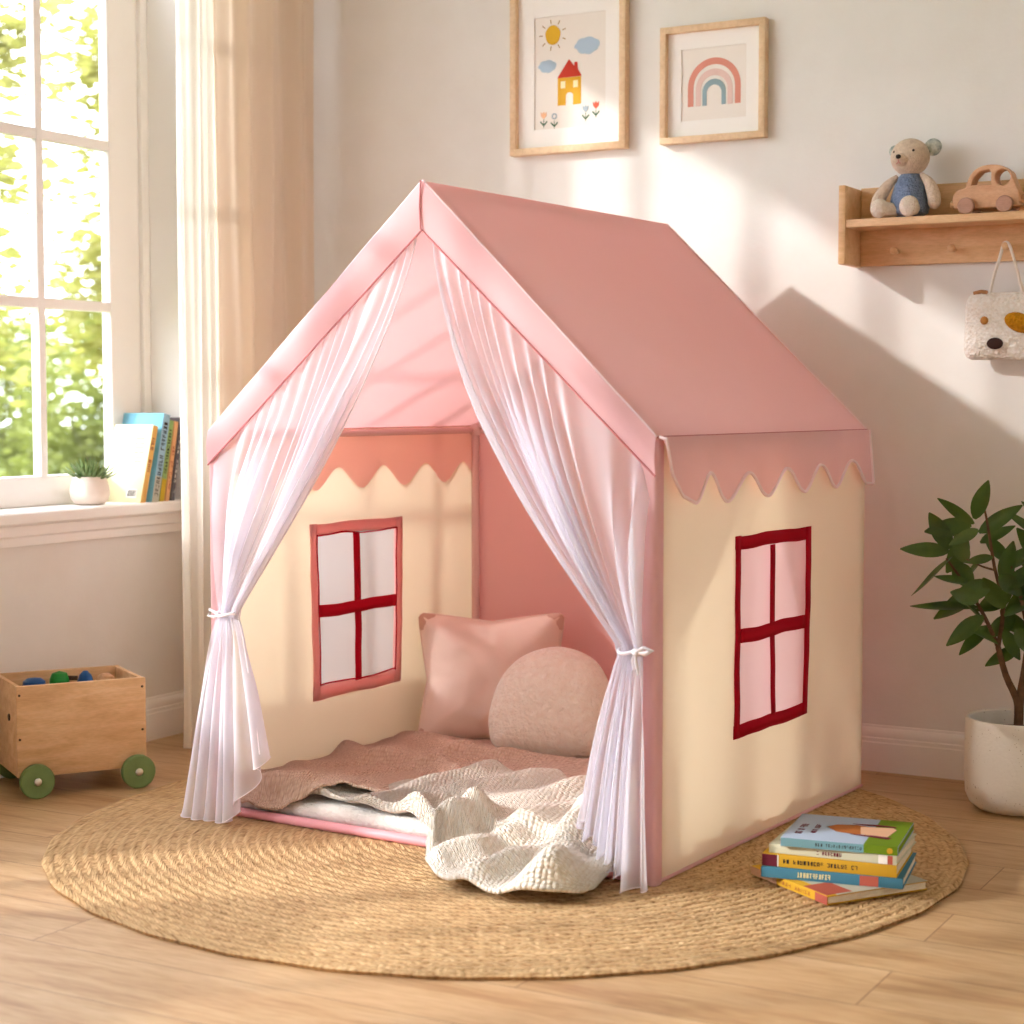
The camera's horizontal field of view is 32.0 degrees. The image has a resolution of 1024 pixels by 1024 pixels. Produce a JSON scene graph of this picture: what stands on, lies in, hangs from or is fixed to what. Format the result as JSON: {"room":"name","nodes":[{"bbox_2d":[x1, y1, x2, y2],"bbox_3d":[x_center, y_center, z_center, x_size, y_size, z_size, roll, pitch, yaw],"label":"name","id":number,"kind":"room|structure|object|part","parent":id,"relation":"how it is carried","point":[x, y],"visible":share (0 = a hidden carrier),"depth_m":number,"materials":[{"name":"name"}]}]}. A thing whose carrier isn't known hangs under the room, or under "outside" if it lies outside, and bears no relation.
{"room":"children's room","nodes":[
{"label":"children's room","id":0,"kind":"room"},
{"bbox_2d":[69,477,109,504],"bbox_3d":[-1.204,-0.061,5.097,0.113,0.080,0.113,2,4,29],"label":"pot","id":1,"kind":"object","parent":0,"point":[83,490],"depth_m":5.05,"materials":[{"name":"beige ceramic"}]},
{"bbox_2d":[0,531,183,697],"bbox_3d":[-2.319,-0.721,3.140,0.170,3.050,6.350,2,4,29],"label":"wall","id":2,"kind":"structure","parent":0,"point":[112,600],"depth_m":5.08,"materials":[{"name":"paint"}]},
{"bbox_2d":[0,0,151,508],"bbox_3d":[-1.588,-1.039,4.534,0.055,2.103,1.950,2,4,29],"label":"window","id":3,"kind":"structure","parent":2,"relation":"in","point":[122,145],"depth_m":5.26,"materials":[{"name":"white paint"}]},
{"bbox_2d":[0,499,181,547],"bbox_3d":[-1.494,0.059,4.574,0.177,0.095,1.972,2,4,29],"label":"windowsill","id":4,"kind":"structure","parent":2,"relation":"attached to","point":[33,525],"depth_m":4.98,"materials":[{"name":"white paint"}]},
{"bbox_2d":[63,457,117,504],"bbox_3d":[-1.200,-0.091,5.102,0.154,0.138,0.163,-1,4,-9],"label":"potted succulent","id":5,"kind":"object","parent":4,"relation":"on","point":[89,485],"visible":1,"depth_m":5.06,"materials":[{"name":"beige ceramic"}]},
{"bbox_2d":[106,424,157,502],"bbox_3d":[-1.122,-0.141,5.248,0.151,0.231,0.083,2,4,29],"label":"picture book","id":6,"kind":"object","parent":4,"relation":"on","point":[132,447],"visible":0.99,"depth_m":5.23,"materials":[{"name":"beige paper"}]},
{"bbox_3d":[-1.108,-0.054,5.206,0.038,0.025,0.008,2,4,29],"label":"barcode panel","id":7,"kind":"part","parent":6,"relation":"part of","materials":[{"name":"white paper"}]},
{"bbox_2d":[122,413,169,501],"bbox_3d":[-1.102,-0.160,5.289,0.166,0.266,0.089,2,4,29],"label":"picture book","id":8,"kind":"object","parent":4,"relation":"on","point":[162,420],"visible":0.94,"depth_m":5.25,"materials":[{"name":"blue paper"}]},
{"bbox_2d":[159,420,173,501],"bbox_3d":[-1.085,-0.153,5.315,0.151,0.244,0.070,2,4,29],"label":"picture book","id":9,"kind":"object","parent":4,"relation":"on","point":[169,438],"visible":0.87,"depth_m":5.28,"materials":[{"name":"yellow paper"}]},
{"bbox_2d":[164,421,177,500],"bbox_3d":[-1.073,-0.152,5.336,0.151,0.238,0.063,2,4,29],"label":"picture book","id":10,"kind":"object","parent":4,"relation":"on","point":[175,425],"visible":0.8,"depth_m":5.30,"materials":[{"name":"brown paper"}]},
{"bbox_2d":[169,417,180,500],"bbox_3d":[-1.063,-0.159,5.359,0.156,0.248,0.061,2,4,29],"label":"picture book","id":11,"kind":"object","parent":4,"relation":"on","point":[178,440],"visible":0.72,"depth_m":5.32,"materials":[{"name":"grey paper"}]},
{"bbox_2d":[0,690,183,777],"bbox_3d":[-1.352,0.643,4.771,0.018,0.125,2.412,2,4,29],"label":"baseboard","id":12,"kind":"structure","parent":2,"relation":"attached to","point":[165,712],"depth_m":5.33,"materials":[{"name":"white paint"}]},
{"bbox_2d":[147,0,180,498],"bbox_3d":[-2.098,-0.982,3.517,0.174,2.115,4.250,2,4,29],"label":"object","id":13,"kind":"structure","parent":2,"relation":"attached to","point":[161,14],"depth_m":5.36,"materials":[{"name":"white paint"}]},
{"bbox_3d":[-1.805,-2.165,3.572,0.222,0.024,4.560,2,4,29],"label":"curtain rod","id":14,"kind":"object","parent":2,"relation":"attached to","visible":0},
{"bbox_2d":[176,0,217,748],"bbox_3d":[-0.892,-0.782,5.083,0.048,2.908,0.192,2,4,29],"label":"sheer curtain","id":15,"kind":"object","parent":14,"relation":"hanging from","point":[194,18],"visible":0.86,"depth_m":5.08,"materials":[{"name":"white fabric"}]},
{"bbox_2d":[213,0,313,417],"bbox_3d":[-0.743,-0.799,5.354,0.076,2.908,0.471,2,4,34],"label":"linen curtain","id":16,"kind":"object","parent":14,"relation":"hanging from","point":[263,50],"visible":0.48,"depth_m":5.33,"materials":[{"name":"beige fabric"}]},
{"bbox_2d":[0,733,1023,1023],"bbox_3d":[-0.402,0.922,2.088,4.900,0.100,6.500,2,4,29],"label":"floor","id":17,"kind":"structure","parent":0,"point":[960,960],"depth_m":3.10,"materials":[{"name":"brown wood"}]},
{"bbox_2d":[0,665,154,798],"bbox_3d":[-1.149,0.569,4.681,0.350,0.285,0.312,-2,4,-28],"label":"wagon","id":18,"kind":"object","parent":17,"relation":"on","point":[47,730],"visible":1,"depth_m":4.57,"materials":[{"name":"brown wood"}]},
{"bbox_2d":[22,677,45,685],"bbox_3d":[-1.244,0.537,4.661,0.060,0.212,0.060,2,4,29],"label":"ball","id":19,"kind":"object","parent":18,"relation":"on","point":[35,680],"visible":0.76,"depth_m":4.64,"materials":[{"name":"blue paint"}]},
{"bbox_2d":[49,671,77,683],"bbox_3d":[-1.176,0.528,4.692,0.072,0.226,0.052,-2,4,-28],"label":"ball","id":20,"kind":"object","parent":18,"relation":"on","point":[59,676],"visible":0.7,"depth_m":4.67,"materials":[{"name":"green plastic"}]},
{"bbox_2d":[77,671,92,681],"bbox_3d":[-1.125,0.529,4.719,0.044,0.222,0.044,2,4,29],"label":"ball","id":21,"kind":"object","parent":18,"relation":"on","point":[85,675],"visible":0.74,"depth_m":4.70,"materials":[{"name":"blue paint"}]},
{"bbox_2d":[96,673,114,679],"bbox_3d":[-1.082,0.532,4.760,0.056,0.210,0.056,2,4,29],"label":"ball","id":22,"kind":"object","parent":18,"relation":"on","point":[103,676],"visible":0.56,"depth_m":4.74,"materials":[{"name":"brown wood"}]},
{"bbox_2d":[41,779,968,979],"bbox_3d":[-0.009,0.741,4.116,2.056,0.010,2.055,2,4,29],"label":"jute rug","id":23,"kind":"object","parent":17,"relation":"on","point":[242,887],"visible":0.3,"depth_m":3.53,"materials":[{"name":"beige wicker"}]},
{"bbox_2d":[311,759,614,893],"bbox_3d":[0.024,0.654,3.989,0.640,0.146,0.921,-2,4,-31],"label":"throw","id":24,"kind":"object","parent":23,"relation":"on","point":[494,827],"visible":0.8,"depth_m":3.86,"materials":[{"name":"white fabric"}]},
{"bbox_2d":[180,179,874,892],"bbox_3d":[0.057,-0.015,4.375,1.278,1.471,1.236,2,4,33],"label":"tent","id":25,"kind":"object","parent":23,"relation":"on","point":[502,406],"visible":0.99,"depth_m":4.14,"materials":[{"name":"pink fabric"}]},
{"bbox_2d":[181,238,415,822],"bbox_3d":[-0.508,0.052,4.074,0.657,1.358,0.110,2,4,33],"label":"curtain","id":26,"kind":"object","parent":25,"relation":"hanging from","point":[293,413],"depth_m":4.13,"materials":[{"name":"white fabric"}]},
{"bbox_2d":[241,784,428,836],"bbox_3d":[0.086,0.687,4.445,1.144,0.044,1.052,2,4,33],"label":"floor mat","id":27,"kind":"object","parent":25,"relation":"on","point":[314,806],"visible":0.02,"depth_m":4.13,"materials":[{"name":"white fabric"}]},
{"bbox_2d":[240,731,589,809],"bbox_3d":[0.036,0.647,4.380,1.134,0.081,0.997,2,4,33],"label":"blanket","id":28,"kind":"object","parent":27,"relation":"on","point":[404,755],"visible":0.44,"depth_m":4.51,"materials":[{"name":"pink fabric"}]},
{"bbox_2d":[418,613,563,738],"bbox_3d":[-0.057,0.463,4.939,0.406,0.360,0.182,0,4,0],"label":"square pillow","id":29,"kind":"object","parent":28,"relation":"on","point":[466,659],"visible":0.66,"depth_m":4.89,"materials":[{"name":"pink fabric"}]},
{"bbox_2d":[488,647,608,757],"bbox_3d":[0.102,0.500,4.704,0.327,0.288,0.183,0,4,7],"label":"cushion","id":30,"kind":"object","parent":28,"relation":"on","point":[549,700],"visible":0.89,"depth_m":4.63,"materials":[{"name":"pink fabric"}]},
{"bbox_3d":[-0.414,0.238,4.750,0.015,0.919,1.118,2,4,33],"label":"panel","id":31,"kind":"part","parent":25,"relation":"part of","materials":[{"name":"beige fabric"}]},
{"bbox_2d":[433,244,648,891],"bbox_3d":[0.040,0.087,3.721,0.569,1.332,0.110,2,4,33],"label":"curtain","id":32,"kind":"object","parent":25,"relation":"hanging from","point":[573,448],"depth_m":3.68,"materials":[{"name":"white fabric"}]},
{"bbox_3d":[0.394,-0.045,4.876,1.200,1.468,0.008,2,4,33],"label":"panel","id":33,"kind":"part","parent":25,"relation":"part of","materials":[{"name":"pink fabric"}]},
{"bbox_3d":[0.593,0.279,4.100,0.019,0.919,1.118,2,4,33],"label":"panel","id":34,"kind":"part","parent":25,"relation":"part of","materials":[{"name":"beige fabric"}]},
{"bbox_2d":[751,864,927,904],"bbox_3d":[0.669,0.751,3.675,0.250,0.019,0.262,-2,4,-27],"label":"picture book","id":35,"kind":"object","parent":23,"relation":"on","point":[825,893],"visible":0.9,"depth_m":3.57,"materials":[{"name":"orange paper"}]},
{"bbox_2d":[804,883,850,894],"bbox_3d":[0.628,0.749,3.556,0.062,0.001,0.075,-2,4,-27],"label":"print","id":36,"kind":"object","parent":35,"relation":"on","point":[809,888],"depth_m":3.56,"materials":[{"name":"red"}]},
{"bbox_2d":[761,852,916,888],"bbox_3d":[0.678,0.729,3.698,0.285,0.022,0.220,1,4,20],"label":"picture book","id":37,"kind":"object","parent":35,"relation":"on","point":[900,881],"visible":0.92,"depth_m":3.60,"materials":[{"name":"blue paper"}]},
{"bbox_2d":[762,830,912,877],"bbox_3d":[0.675,0.705,3.697,0.272,0.025,0.212,1,4,21],"label":"picture book","id":38,"kind":"object","parent":37,"relation":"on","point":[768,858],"visible":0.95,"depth_m":3.60,"materials":[{"name":"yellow paper"}]},
{"bbox_2d":[769,825,915,864],"bbox_3d":[0.685,0.683,3.692,0.260,0.018,0.206,2,4,24],"label":"picture book","id":39,"kind":"object","parent":38,"relation":"on","point":[775,846],"visible":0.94,"depth_m":3.60,"materials":[{"name":"beige paper"}]},
{"bbox_2d":[781,814,913,855],"bbox_3d":[0.694,0.664,3.689,0.236,0.020,0.223,1,4,21],"label":"picture book","id":40,"kind":"object","parent":39,"relation":"on","point":[847,834],"visible":1,"depth_m":3.65,"materials":[{"name":"blue paper"}]},
{"bbox_2d":[863,820,913,855],"bbox_3d":[0.772,0.666,3.660,0.067,0.018,0.221,1,4,21],"label":"print","id":41,"kind":"object","parent":40,"relation":"on","point":[881,837],"depth_m":3.63,"materials":[{"name":"green paper"}]},
{"bbox_2d":[802,874,926,894],"bbox_3d":[0.681,0.742,3.681,0.225,0.001,0.262,-2,4,-27],"label":"print","id":42,"kind":"object","parent":35,"relation":"on","point":[913,884],"depth_m":3.57,"materials":[{"name":"beige"}]},
{"bbox_2d":[900,480,1023,815],"bbox_3d":[1.197,0.318,4.352,0.436,0.825,0.254,-1,4,-16],"label":"potted plant","id":43,"kind":"object","parent":17,"relation":"on","point":[994,738],"visible":1,"depth_m":4.34,"materials":[{"name":"plant"}]},
{"bbox_2d":[313,0,1023,731],"bbox_3d":[1.207,-0.819,4.723,4.750,3.050,0.150,2,4,29],"label":"wall","id":44,"kind":"structure","parent":0,"point":[406,93],"depth_m":4.83,"materials":[{"name":"paint"}]},
{"bbox_2d":[510,0,629,156],"bbox_3d":[0.164,-1.300,5.170,0.375,0.516,0.030,2,4,29],"label":"framed picture","id":45,"kind":"object","parent":44,"relation":"attached to","point":[569,59],"visible":1,"depth_m":5.18,"materials":[{"name":"white paper"}]},
{"bbox_2d":[535,10,605,129],"bbox_3d":[0.169,-1.300,5.178,0.335,0.476,0.004,2,4,29],"label":"print","id":46,"kind":"object","parent":45,"relation":"attached to","point":[570,45],"depth_m":5.18,"materials":[{"name":"white paper"}]},
{"bbox_2d":[659,17,768,145],"bbox_3d":[0.558,-1.191,4.957,0.313,0.323,0.030,2,4,29],"label":"framed picture","id":47,"kind":"object","parent":44,"relation":"attached to","point":[714,75],"visible":1,"depth_m":4.96,"materials":[{"name":"paper"},{"name":"oak"}]},
{"bbox_2d":[681,44,745,121],"bbox_3d":[0.563,-1.191,4.965,0.277,0.287,0.004,2,4,29],"label":"print","id":48,"kind":"object","parent":47,"relation":"attached to","point":[713,76],"depth_m":4.96,"materials":[{"name":"white paper"}]},
{"bbox_2d":[861,723,964,780],"bbox_3d":[1.239,0.647,4.700,4.582,0.125,0.018,2,4,29],"label":"baseboard","id":49,"kind":"structure","parent":44,"relation":"attached to","point":[885,748],"depth_m":4.79,"materials":[{"name":"white paint"}]},
{"bbox_2d":[838,179,1023,267],"bbox_3d":[1.228,-0.745,4.548,0.779,0.209,0.142,2,4,29],"label":"shelf","id":50,"kind":"object","parent":44,"relation":"attached to","point":[944,235],"visible":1,"depth_m":4.67,"materials":[{"name":"brown wood"}]},
{"bbox_3d":[0.895,-0.754,4.732,0.019,0.205,0.142,2,4,29],"label":"panel","id":51,"kind":"part","parent":50,"relation":"part of","materials":[{"name":"brown wood"}]},
{"bbox_2d":[870,138,941,217],"bbox_3d":[1.023,-0.864,4.634,0.182,0.206,0.125,1,4,21],"label":"bear","id":52,"kind":"object","parent":50,"relation":"on","point":[914,193],"visible":1,"depth_m":4.61},
{"bbox_3d":[0.970,-0.835,4.650,0.071,0.084,0.034,1,4,9],"label":"arm","id":53,"kind":"part","parent":52,"relation":"part of"},
{"bbox_3d":[0.978,-0.786,4.635,0.062,0.043,0.043,-1,4,-10],"label":"leg","id":54,"kind":"part","parent":52,"relation":"part of","materials":[{"name":"beige fabric"}]},
{"bbox_3d":[1.078,-0.836,4.606,0.034,0.079,0.061,-2,4,-32],"label":"arm","id":55,"kind":"part","parent":52,"relation":"part of"},
{"bbox_2d":[950,165,1023,213],"bbox_3d":[1.214,-0.818,4.542,0.201,0.123,0.074,2,4,31],"label":"car","id":56,"kind":"object","parent":50,"relation":"on","point":[974,198],"visible":0.94,"depth_m":4.52,"materials":[{"name":"brown wood"}]},
{"bbox_2d":[964,241,1023,359],"bbox_3d":[1.257,-0.539,4.560,0.208,0.304,0.080,2,4,29],"label":"tote bag","id":57,"kind":"object","parent":50,"relation":"hanging from","point":[994,322],"visible":1,"depth_m":4.55,"materials":[{"name":"white fabric"}]},
{"bbox_3d":[1.202,-0.563,4.588,0.037,0.014,0.011,2,4,32],"label":"brown trim","id":58,"kind":"part","parent":57,"relation":"part of","materials":[{"name":"brown fabric"}]},
{"bbox_3d":[1.264,-0.622,4.562,0.092,0.140,0.023,2,4,29],"label":"handle","id":59,"kind":"part","parent":57,"relation":"part of","materials":[{"name":"white fabric"}]},
{"bbox_2d":[964,709,1023,815],"bbox_3d":[1.239,0.616,4.382,0.254,0.228,0.254,2,4,29],"label":"pot","id":60,"kind":"object","parent":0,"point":[994,738],"depth_m":4.30,"materials":[{"name":"white ceramic"}]},
{"label":"outside","id":61,"kind":"structure","parent":0,"visible":0},
{"bbox_2d":[0,438,100,475],"bbox_3d":[-14.740,-0.099,22.165,39.700,0.150,65.000,2,4,29],"label":"ground","id":62,"kind":"structure","parent":61,"point":[56,438],"depth_m":34.96,"materials":[{"name":"green plant"}]},
{"bbox_2d":[0,0,97,407],"bbox_3d":[-2.988,-1.441,10.011,1.470,4.041,1.324,-1,4,-9],"label":"tree","id":63,"kind":"object","parent":62,"relation":"on","point":[9,22],"visible":0.82,"depth_m":10.06,"materials":[{"name":"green plant"}]},
{"bbox_2d":[0,255,103,476],"bbox_3d":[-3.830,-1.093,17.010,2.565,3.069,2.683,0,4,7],"label":"foliage","id":64,"kind":"object","parent":62,"relation":"on","point":[92,434],"visible":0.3,"depth_m":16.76,"materials":[{"name":"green plant"}]},
{"bbox_2d":[20,2,102,389],"bbox_3d":[-2.862,-2.104,13.097,1.373,4.983,1.618,-3,4,-36],"label":"tree","id":65,"kind":"object","parent":62,"relation":"on","point":[85,63],"visible":0.2,"depth_m":13.03,"materials":[{"name":"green plant"}]}
]}

